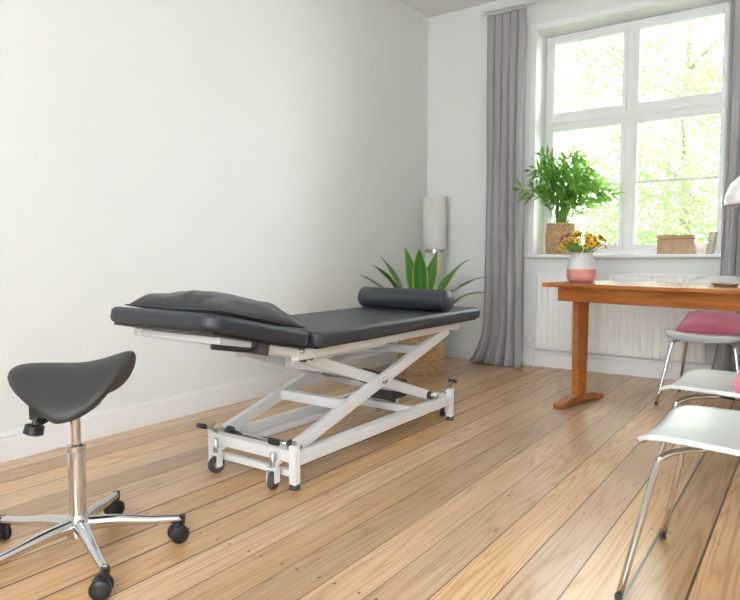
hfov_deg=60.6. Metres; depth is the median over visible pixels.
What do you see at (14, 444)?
baseboard
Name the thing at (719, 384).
dining chair
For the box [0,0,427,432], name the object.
wall
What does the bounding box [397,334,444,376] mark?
woven basket
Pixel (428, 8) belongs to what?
ceiling
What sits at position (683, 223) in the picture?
outdoor background
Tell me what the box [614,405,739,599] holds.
dining chair
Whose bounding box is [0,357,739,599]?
floor
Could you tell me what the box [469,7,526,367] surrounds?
curtain
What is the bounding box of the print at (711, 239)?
[707,233,714,252]
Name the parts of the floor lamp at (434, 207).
lamp shade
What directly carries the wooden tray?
on the table at (656, 294)
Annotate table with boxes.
[110,306,479,490]
[542,280,739,409]
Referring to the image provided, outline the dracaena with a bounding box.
[356,248,488,376]
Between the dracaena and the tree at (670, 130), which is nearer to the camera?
the dracaena
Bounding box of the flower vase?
[558,229,608,281]
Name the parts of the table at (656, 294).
leg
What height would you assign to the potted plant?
0.955 m
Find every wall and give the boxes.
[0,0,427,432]
[427,0,729,365]
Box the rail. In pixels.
[481,0,545,15]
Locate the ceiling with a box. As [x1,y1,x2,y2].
[400,0,498,17]
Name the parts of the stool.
tilt knob, leg, leg, height lever, saddle seat, leg, leg, caster stem, leg, caster stem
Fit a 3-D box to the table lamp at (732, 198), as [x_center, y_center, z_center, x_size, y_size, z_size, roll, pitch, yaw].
[2.061,-0.376,3.352,0.336,0.625,0.336,3,5,35]
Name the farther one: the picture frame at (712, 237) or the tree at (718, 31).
the tree at (718, 31)
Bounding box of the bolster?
[358,287,453,310]
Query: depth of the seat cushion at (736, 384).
2.33 m
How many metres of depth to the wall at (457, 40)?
5.80 m
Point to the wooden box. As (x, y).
(680, 243)
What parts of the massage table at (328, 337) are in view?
head rail, post, caster arm, head lever, guide rail, head rail, caster arm, arm, rail, post, arm, guide rail, arm, arm, rail, rail, post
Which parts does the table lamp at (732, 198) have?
lamp shade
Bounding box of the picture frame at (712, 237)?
[706,232,717,253]
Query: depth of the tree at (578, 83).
16.19 m
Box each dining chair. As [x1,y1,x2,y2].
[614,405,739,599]
[654,276,739,408]
[658,369,739,454]
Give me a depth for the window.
5.24 m
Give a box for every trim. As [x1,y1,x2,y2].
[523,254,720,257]
[528,0,678,253]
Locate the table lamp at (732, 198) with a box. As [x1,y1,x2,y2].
[724,176,739,287]
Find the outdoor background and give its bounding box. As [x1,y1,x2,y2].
[554,16,723,243]
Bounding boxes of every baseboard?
[0,350,397,462]
[444,342,711,380]
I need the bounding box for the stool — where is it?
[0,351,189,599]
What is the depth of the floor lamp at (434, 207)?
5.73 m
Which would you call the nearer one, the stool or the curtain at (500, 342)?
the stool
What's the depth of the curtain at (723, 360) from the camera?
4.52 m
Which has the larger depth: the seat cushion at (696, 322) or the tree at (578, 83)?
the tree at (578, 83)
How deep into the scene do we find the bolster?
3.72 m
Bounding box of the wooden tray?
[711,282,739,286]
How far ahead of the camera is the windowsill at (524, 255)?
5.03 m
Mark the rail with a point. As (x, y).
(483, 13)
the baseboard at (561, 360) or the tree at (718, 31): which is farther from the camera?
the tree at (718, 31)
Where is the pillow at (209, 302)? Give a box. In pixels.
[125,290,305,327]
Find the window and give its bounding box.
[543,1,729,253]
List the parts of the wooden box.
lid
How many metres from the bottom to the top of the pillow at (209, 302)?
0.172 m
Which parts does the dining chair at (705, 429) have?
leg, leg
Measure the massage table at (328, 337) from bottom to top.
0.768 m
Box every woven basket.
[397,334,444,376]
[545,224,575,253]
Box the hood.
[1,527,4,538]
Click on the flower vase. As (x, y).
(581, 267)
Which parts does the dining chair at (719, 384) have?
leg, leg, mount plate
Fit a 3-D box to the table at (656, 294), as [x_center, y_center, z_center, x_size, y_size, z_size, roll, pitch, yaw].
[1.850,0.314,3.707,0.640,0.800,1.550,-3,5,-41]
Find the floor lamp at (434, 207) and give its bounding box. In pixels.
[423,196,447,361]
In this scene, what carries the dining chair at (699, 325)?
on the floor
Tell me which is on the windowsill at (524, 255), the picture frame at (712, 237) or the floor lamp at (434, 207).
the picture frame at (712, 237)
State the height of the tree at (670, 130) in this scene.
10.060 m
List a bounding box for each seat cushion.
[675,311,739,334]
[733,370,739,400]
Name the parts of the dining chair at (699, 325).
leg, leg, leg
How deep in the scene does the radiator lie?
5.09 m
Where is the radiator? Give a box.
[529,272,708,366]
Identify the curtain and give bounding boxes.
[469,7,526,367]
[711,0,739,371]
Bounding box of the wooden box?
[657,234,697,253]
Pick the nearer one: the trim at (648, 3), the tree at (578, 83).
the trim at (648, 3)
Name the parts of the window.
sash, sash, sash, sash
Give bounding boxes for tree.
[554,35,722,243]
[554,45,658,241]
[669,18,721,230]

